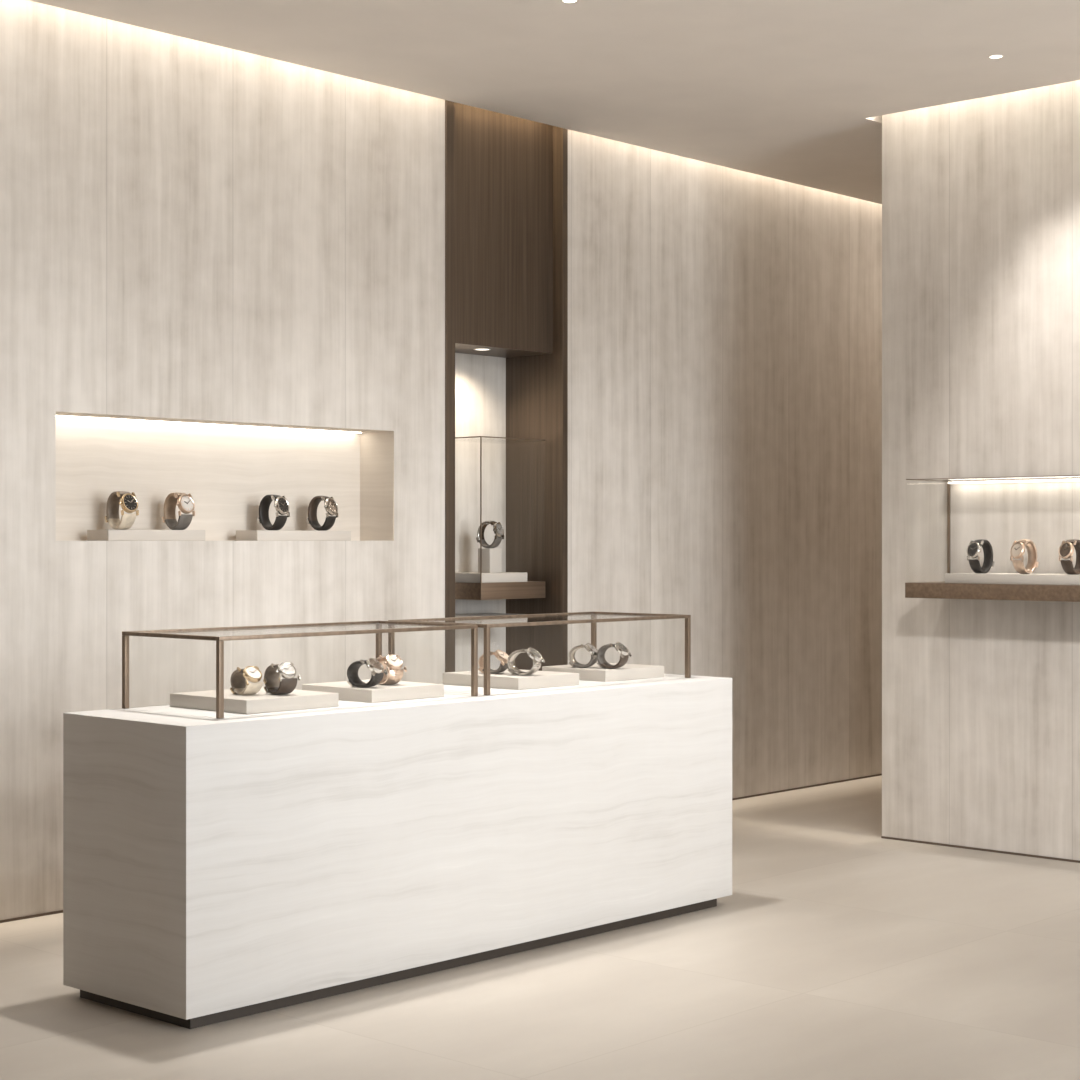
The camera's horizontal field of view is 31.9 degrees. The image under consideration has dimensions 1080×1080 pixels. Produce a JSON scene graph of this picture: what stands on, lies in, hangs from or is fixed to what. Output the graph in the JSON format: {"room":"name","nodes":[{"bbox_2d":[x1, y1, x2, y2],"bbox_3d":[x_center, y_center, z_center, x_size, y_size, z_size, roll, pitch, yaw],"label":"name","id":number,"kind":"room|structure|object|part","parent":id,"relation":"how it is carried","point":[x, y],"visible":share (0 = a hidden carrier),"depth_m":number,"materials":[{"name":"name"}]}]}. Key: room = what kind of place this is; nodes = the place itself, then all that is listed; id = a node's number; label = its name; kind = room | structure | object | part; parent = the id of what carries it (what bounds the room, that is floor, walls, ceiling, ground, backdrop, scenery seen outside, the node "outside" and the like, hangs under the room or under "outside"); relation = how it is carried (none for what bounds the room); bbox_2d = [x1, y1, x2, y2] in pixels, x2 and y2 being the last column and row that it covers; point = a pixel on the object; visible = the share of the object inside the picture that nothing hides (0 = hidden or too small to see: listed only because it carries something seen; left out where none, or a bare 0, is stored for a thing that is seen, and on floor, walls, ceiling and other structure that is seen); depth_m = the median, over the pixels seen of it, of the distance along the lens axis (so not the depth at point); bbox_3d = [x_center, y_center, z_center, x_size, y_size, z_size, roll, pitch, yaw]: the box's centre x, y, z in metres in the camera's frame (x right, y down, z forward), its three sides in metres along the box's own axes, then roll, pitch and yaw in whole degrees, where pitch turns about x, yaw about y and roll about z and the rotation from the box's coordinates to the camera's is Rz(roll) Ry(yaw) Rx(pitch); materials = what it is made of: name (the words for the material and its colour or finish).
{"room":"shop","nodes":[
{"label":"shop","id":0,"kind":"room"},
{"bbox_2d":[0,0,881,919],"bbox_3d":[-1.342,-0.510,8.596,0.497,4.020,14.800,0,0,43],"label":"wall","id":1,"kind":"structure","parent":0,"point":[192,231],"depth_m":8.75,"materials":[{"name":"wood"}]},
{"bbox_2d":[0,910,62,922],"bbox_3d":[-3.321,1.495,6.086,0.006,0.010,8.427,0,0,43],"label":"baseboard","id":2,"kind":"structure","parent":1,"relation":"attached to","point":[59,911],"depth_m":7.49,"materials":[{"name":"brown"}]},
{"bbox_2d":[87,530,204,540],"bbox_3d":[-1.669,-0.020,8.016,0.155,0.046,0.495,0,0,43],"label":"display tray","id":3,"kind":"object","parent":1,"relation":"in","point":[92,535],"visible":1,"depth_m":7.92,"materials":[{"name":"stone"}]},
{"bbox_2d":[105,491,138,529],"bbox_3d":[-1.756,-0.124,7.910,0.136,0.163,0.094,0,0,37],"label":"wristwatch","id":4,"kind":"object","parent":3,"relation":"on","point":[128,502],"visible":1,"depth_m":7.90,"materials":[{"name":"beige leather"}]},
{"bbox_2d":[162,492,194,529],"bbox_3d":[-1.558,-0.124,8.124,0.136,0.163,0.094,0,0,37],"label":"wristwatch","id":5,"kind":"object","parent":3,"relation":"on","point":[185,503],"visible":1,"depth_m":8.11,"materials":[{"name":"gold leather"}]},
{"bbox_2d":[56,415,361,432],"bbox_3d":[-1.473,-0.514,8.399,0.033,0.004,1.787,0,0,43],"label":"light strip","id":6,"kind":"object","parent":1,"relation":"attached to","point":[56,415],"visible":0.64,"depth_m":8.36,"materials":[{"name":"white plastic"}]},
{"bbox_2d":[236,530,350,540],"bbox_3d":[-1.121,-0.020,8.609,0.155,0.046,0.551,0,0,43],"label":"display tray","id":7,"kind":"object","parent":1,"relation":"in","point":[241,535],"visible":1,"depth_m":8.50,"materials":[{"name":"stone"}]},
{"bbox_2d":[257,495,289,529],"bbox_3d":[-1.202,-0.124,8.508,0.136,0.163,0.094,0,0,31],"label":"wristwatch","id":8,"kind":"object","parent":7,"relation":"on","point":[281,504],"visible":1,"depth_m":8.50,"materials":[{"name":"black leather"}]},
{"bbox_2d":[306,496,337,530],"bbox_3d":[-1.006,-0.124,8.720,0.136,0.163,0.094,0,0,27],"label":"wristwatch","id":9,"kind":"object","parent":7,"relation":"on","point":[330,505],"visible":1,"depth_m":8.71,"materials":[{"name":"brown leather"}]},
{"bbox_2d":[445,100,454,672],"bbox_3d":[-0.621,-0.510,9.367,0.509,4.020,0.058,0,0,43],"label":"trim","id":10,"kind":"structure","parent":1,"relation":"attached to","point":[449,105],"depth_m":9.19,"materials":[{"name":"brown metal"}]},
{"bbox_2d":[506,126,567,670],"bbox_3d":[-0.056,-0.510,9.978,0.509,4.020,0.039,0,0,43],"label":"wall panel","id":11,"kind":"object","parent":1,"relation":"attached to","point":[536,385],"depth_m":9.87,"materials":[{"name":"brown wood"}]},
{"bbox_2d":[732,774,881,799],"bbox_3d":[1.934,1.495,11.768,0.006,0.010,5.293,0,0,43],"label":"baseboard","id":12,"kind":"structure","parent":1,"relation":"attached to","point":[876,774],"depth_m":11.41,"materials":[{"name":"brown"}]},
{"bbox_2d":[455,353,505,671],"bbox_3d":[-0.485,0.200,9.815,0.100,2.600,0.783,0,0,43],"label":"wall","id":13,"kind":"structure","parent":0,"point":[480,380],"depth_m":9.91,"materials":[{"name":"beige paint"}]},
{"bbox_2d":[455,613,527,623],"bbox_3d":[-0.384,0.405,9.644,0.280,0.040,0.640,0,0,43],"label":"shelf","id":14,"kind":"object","parent":13,"relation":"attached to","point":[509,620],"depth_m":9.63,"materials":[{"name":"stone"}]},
{"bbox_2d":[455,436,545,599],"bbox_3d":[-0.247,-0.111,9.770,0.310,0.825,0.480,0,0,43],"label":"display case","id":15,"kind":"object","parent":13,"relation":"attached to","point":[529,589],"visible":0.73,"depth_m":9.58,"materials":[{"name":"brown wood"}]},
{"bbox_3d":[-0.411,-0.520,9.597,0.306,0.006,0.004,0,0,43],"label":"edge trim","id":16,"kind":"part","parent":15,"relation":"part of","materials":[{"name":"brown metal"}]},
{"bbox_3d":[-0.297,-0.150,9.492,0.005,0.733,0.005,0,0,43],"label":"edge trim","id":17,"kind":"part","parent":15,"relation":"part of","materials":[{"name":"brown metal"}]},
{"bbox_2d":[455,572,526,582],"bbox_3d":[-0.289,0.192,9.729,0.295,0.048,0.343,0,0,43],"label":"display tray","id":18,"kind":"object","parent":15,"relation":"in","point":[466,577],"visible":0.71,"depth_m":9.60,"materials":[{"name":"stone"}]},
{"bbox_2d":[478,548,500,572],"bbox_3d":[-0.258,0.105,9.671,0.086,0.125,0.086,0,0,43],"label":"pedestal","id":19,"kind":"object","parent":18,"relation":"on","point":[491,557],"visible":1,"depth_m":9.64,"materials":[{"name":"stone"}]},
{"bbox_2d":[476,521,503,547],"bbox_3d":[-0.256,-0.028,9.665,0.139,0.144,0.083,0,0,31],"label":"wristwatch","id":20,"kind":"object","parent":19,"relation":"on","point":[498,529],"visible":0.95,"depth_m":9.65,"materials":[{"name":"silver metal"}]},
{"bbox_3d":[-0.135,-0.520,9.666,0.004,0.006,0.480,0,0,43],"label":"edge trim","id":21,"kind":"part","parent":15,"relation":"part of","materials":[{"name":"brown metal"}]},
{"bbox_2d":[455,102,552,357],"bbox_3d":[-0.360,-1.726,9.699,0.440,1.508,0.783,0,0,43],"label":"wall panel","id":22,"kind":"object","parent":13,"relation":"attached to","point":[504,163],"depth_m":9.56,"materials":[{"name":"brown wood"}]},
{"bbox_2d":[474,348,490,350],"bbox_3d":[-0.295,-0.972,9.616,0.088,0.005,0.088,0,0,43],"label":"recessed light","id":23,"kind":"object","parent":22,"relation":"in","point":[478,349],"visible":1,"depth_m":9.61,"materials":[{"name":"beige"}]},
{"bbox_2d":[0,775,1079,1079],"bbox_3d":[2.167,1.560,5.215,10.700,0.120,15.000,0,0,43],"label":"floor","id":24,"kind":"structure","parent":0,"point":[838,949],"depth_m":6.16,"materials":[{"name":"beige concrete"}]},
{"bbox_2d":[63,674,731,1028],"bbox_3d":[-0.386,1.033,6.965,0.665,0.934,2.747,0,0,43],"label":"display counter","id":25,"kind":"object","parent":24,"relation":"on","point":[235,865],"depth_m":6.30,"materials":[{"name":"stone"}]},
{"bbox_2d":[170,687,338,713],"bbox_3d":[-0.970,0.543,6.407,0.415,0.046,0.395,0,0,43],"label":"display tray","id":26,"kind":"object","parent":25,"relation":"on","point":[260,702],"visible":0.86,"depth_m":6.29,"materials":[{"name":"stone"}]},
{"bbox_2d":[230,666,266,694],"bbox_3d":[-0.983,0.471,6.337,0.117,0.099,0.080,0,0,45],"label":"wristwatch","id":27,"kind":"object","parent":26,"relation":"on","point":[239,679],"visible":1,"depth_m":6.32,"materials":[{"name":"metal"}]},
{"bbox_2d":[264,662,300,694],"bbox_3d":[-0.872,0.465,6.349,0.080,0.111,0.131,0,0,-39],"label":"wristwatch","id":28,"kind":"object","parent":26,"relation":"on","point":[275,685],"visible":1,"depth_m":6.33,"materials":[{"name":"black leather"}]},
{"bbox_2d":[122,621,477,718],"bbox_3d":[-0.815,0.436,6.586,0.530,0.259,1.165,0,0,43],"label":"glass display case","id":29,"kind":"object","parent":25,"relation":"on","point":[219,640],"visible":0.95,"depth_m":6.38,"materials":[{"name":"brown metal"}]},
{"bbox_3d":[-1.392,0.443,6.339,0.018,0.246,0.018,0,0,43],"label":"post","id":30,"kind":"part","parent":29,"relation":"part of","materials":[{"name":"brown metal"}]},
{"bbox_3d":[-1.204,0.314,6.165,0.494,0.013,0.018,0,0,43],"label":"rail","id":31,"kind":"part","parent":29,"relation":"part of","materials":[{"name":"brown metal"}]},
{"bbox_3d":[-1.016,0.443,5.992,0.018,0.246,0.018,0,0,43],"label":"post","id":32,"kind":"part","parent":29,"relation":"part of","materials":[{"name":"brown metal"}]},
{"bbox_3d":[-1.003,0.314,6.760,0.018,0.013,1.165,0,0,43],"label":"rail","id":33,"kind":"part","parent":29,"relation":"part of","materials":[{"name":"brown metal"}]},
{"bbox_3d":[-0.627,0.314,6.413,0.018,0.013,1.165,0,0,43],"label":"rail","id":34,"kind":"part","parent":29,"relation":"part of","materials":[{"name":"brown metal"}]},
{"bbox_3d":[-0.613,0.443,7.181,0.018,0.246,0.018,0,0,43],"label":"post","id":35,"kind":"part","parent":29,"relation":"part of","materials":[{"name":"brown metal"}]},
{"bbox_3d":[-0.425,0.314,7.008,0.494,0.013,0.018,0,0,43],"label":"rail","id":36,"kind":"part","parent":29,"relation":"part of","materials":[{"name":"brown metal"}]},
{"bbox_3d":[-0.237,0.443,6.834,0.018,0.246,0.018,0,0,43],"label":"post","id":37,"kind":"part","parent":29,"relation":"part of","materials":[{"name":"brown metal"}]},
{"bbox_2d":[302,679,443,702],"bbox_3d":[-0.603,0.543,6.805,0.375,0.046,0.350,0,0,43],"label":"display tray","id":38,"kind":"object","parent":25,"relation":"on","point":[403,690],"visible":0.74,"depth_m":6.68,"materials":[{"name":"stone"}]},
{"bbox_2d":[347,658,387,687],"bbox_3d":[-0.614,0.468,6.657,0.133,0.105,0.080,0,0,31],"label":"wristwatch","id":39,"kind":"object","parent":38,"relation":"on","point":[374,665],"visible":1,"depth_m":6.64,"materials":[{"name":"black leather"}]},
{"bbox_2d":[376,654,406,684],"bbox_3d":[-0.545,0.465,6.775,0.080,0.111,0.127,0,0,-39],"label":"wristwatch","id":40,"kind":"object","parent":38,"relation":"on","point":[394,662],"visible":0.86,"depth_m":6.74,"materials":[{"name":"gold metal"}]},
{"bbox_2d":[443,669,578,689],"bbox_3d":[-0.114,0.543,7.381,0.410,0.046,0.347,0,0,43],"label":"display tray","id":41,"kind":"object","parent":25,"relation":"on","point":[539,679],"visible":0.79,"depth_m":7.25,"materials":[{"name":"stone"}]},
{"bbox_2d":[478,650,508,673],"bbox_3d":[-0.176,0.473,7.343,0.125,0.094,0.080,0,0,27],"label":"wristwatch","id":42,"kind":"object","parent":41,"relation":"on","point":[500,655],"visible":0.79,"depth_m":7.32,"materials":[{"name":"gold metal"}]},
{"bbox_2d":[507,647,544,675],"bbox_3d":[-0.057,0.466,7.253,0.135,0.109,0.080,0,0,25],"label":"wristwatch","id":43,"kind":"object","parent":41,"relation":"on","point":[537,658],"visible":1,"depth_m":7.24,"materials":[{"name":"silver metal"}]},
{"bbox_2d":[388,611,690,694],"bbox_3d":[0.019,0.436,7.488,0.530,0.259,1.196,0,0,43],"label":"glass display case","id":44,"kind":"object","parent":25,"relation":"on","point":[647,616],"visible":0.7,"depth_m":7.48,"materials":[{"name":"brown metal"}]},
{"bbox_3d":[-0.569,0.443,7.229,0.018,0.246,0.018,0,0,43],"label":"post","id":45,"kind":"part","parent":44,"relation":"part of","materials":[{"name":"brown metal"}]},
{"bbox_3d":[-0.381,0.314,7.055,0.494,0.013,0.018,0,0,43],"label":"rail","id":46,"kind":"part","parent":44,"relation":"part of","materials":[{"name":"brown metal"}]},
{"bbox_3d":[-0.193,0.443,6.881,0.018,0.246,0.018,0,0,43],"label":"post","id":47,"kind":"part","parent":44,"relation":"part of","materials":[{"name":"brown metal"}]},
{"bbox_3d":[-0.169,0.314,7.661,0.018,0.013,1.196,0,0,43],"label":"rail","id":48,"kind":"part","parent":44,"relation":"part of","materials":[{"name":"brown metal"}]},
{"bbox_3d":[0.207,0.314,7.314,0.018,0.013,1.196,0,0,43],"label":"rail","id":49,"kind":"part","parent":44,"relation":"part of","materials":[{"name":"brown metal"}]},
{"bbox_3d":[0.231,0.443,8.094,0.018,0.246,0.018,0,0,43],"label":"post","id":50,"kind":"part","parent":44,"relation":"part of","materials":[{"name":"brown metal"}]},
{"bbox_3d":[0.418,0.314,7.920,0.494,0.013,0.018,0,0,43],"label":"rail","id":51,"kind":"part","parent":44,"relation":"part of","materials":[{"name":"brown metal"}]},
{"bbox_3d":[0.607,0.443,7.746,0.018,0.246,0.018,0,0,43],"label":"post","id":52,"kind":"part","parent":44,"relation":"part of","materials":[{"name":"brown metal"}]},
{"bbox_2d":[542,663,663,681],"bbox_3d":[0.261,0.543,7.776,0.345,0.046,0.372,0,0,43],"label":"display tray","id":53,"kind":"object","parent":25,"relation":"on","point":[594,672],"visible":0.71,"depth_m":7.64,"materials":[{"name":"stone"}]},
{"bbox_2d":[568,643,597,667],"bbox_3d":[0.180,0.470,7.684,0.124,0.102,0.080,0,0,21],"label":"wristwatch","id":54,"kind":"object","parent":53,"relation":"on","point":[590,648],"visible":1,"depth_m":7.67,"materials":[{"name":"silver metal"}]},
{"bbox_2d":[596,642,631,668],"bbox_3d":[0.297,0.466,7.627,0.131,0.109,0.080,0,0,29],"label":"wristwatch","id":55,"kind":"object","parent":53,"relation":"on","point":[620,648],"visible":1,"depth_m":7.61,"materials":[{"name":"silver metal"}]},
{"bbox_2d":[30,0,1079,203],"bbox_3d":[2.456,-2.172,4.948,9.913,0.100,14.600,0,0,43],"label":"ceiling","id":56,"kind":"structure","parent":0,"point":[799,92],"depth_m":8.25,"materials":[{"name":"paint"}]},
{"bbox_2d":[561,0,578,3],"bbox_3d":[0.117,-2.122,7.424,0.070,0.005,0.070,0,0,43],"label":"recessed light","id":57,"kind":"object","parent":56,"relation":"in","point":[562,1],"visible":1,"depth_m":7.43,"materials":[{"name":"beige"}]},
{"bbox_2d":[988,55,1003,58],"bbox_3d":[2.002,-2.122,8.285,0.070,0.005,0.070,0,0,43],"label":"recessed light","id":58,"kind":"object","parent":56,"relation":"in","point":[991,56],"visible":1,"depth_m":8.28,"materials":[{"name":"beige"}]},
{"bbox_2d":[882,80,1079,860],"bbox_3d":[6.454,-0.510,8.294,8.585,4.020,4.658,0,0,43],"label":"wall","id":59,"kind":"structure","parent":0,"point":[981,196],"depth_m":9.13,"materials":[{"name":"wood"}]},
{"bbox_2d":[881,836,1079,862],"bbox_3d":[4.871,1.495,6.582,8.585,0.010,0.006,0,0,43],"label":"baseboard","id":60,"kind":"structure","parent":59,"relation":"attached to","point":[884,837],"depth_m":9.11,"materials":[{"name":"brown"}]},
{"bbox_2d":[905,475,1079,601],"bbox_3d":[2.418,-0.009,8.586,1.508,0.567,0.392,0,0,43],"label":"display case","id":61,"kind":"object","parent":59,"relation":"attached to","point":[939,590],"visible":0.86,"depth_m":8.71,"materials":[{"name":"brown wood"}]},
{"bbox_3d":[2.292,-0.286,8.445,1.495,0.003,0.005,0,0,43],"label":"edge trim","id":62,"kind":"part","parent":61,"relation":"part of","materials":[{"name":"brown metal"}]},
{"bbox_2d":[945,573,1079,584],"bbox_3d":[2.421,0.179,8.562,1.172,0.044,0.260,0,0,43],"label":"display tray","id":63,"kind":"object","parent":61,"relation":"in","point":[982,578],"visible":1,"depth_m":8.63,"materials":[{"name":"stone"}]},
{"bbox_2d":[966,539,994,572],"bbox_3d":[2.071,0.078,8.882,0.122,0.162,0.088,0,0,-30],"label":"wristwatch","id":64,"kind":"object","parent":63,"relation":"on","point":[974,548],"visible":1,"depth_m":8.87,"materials":[{"name":"black leather"}]},
{"bbox_2d":[1010,539,1038,573],"bbox_3d":[2.237,0.078,8.728,0.122,0.162,0.088,0,0,-29],"label":"wristwatch","id":65,"kind":"object","parent":63,"relation":"on","point":[1017,550],"visible":1,"depth_m":8.72,"materials":[{"name":"gold metal"}]},
{"bbox_2d":[1058,539,1079,574],"bbox_3d":[2.416,0.078,8.563,0.122,0.162,0.088,0,0,-29],"label":"wristwatch","id":66,"kind":"object","parent":63,"relation":"on","point":[1066,550],"visible":1,"depth_m":8.54,"materials":[{"name":"gold metal"}]}
]}

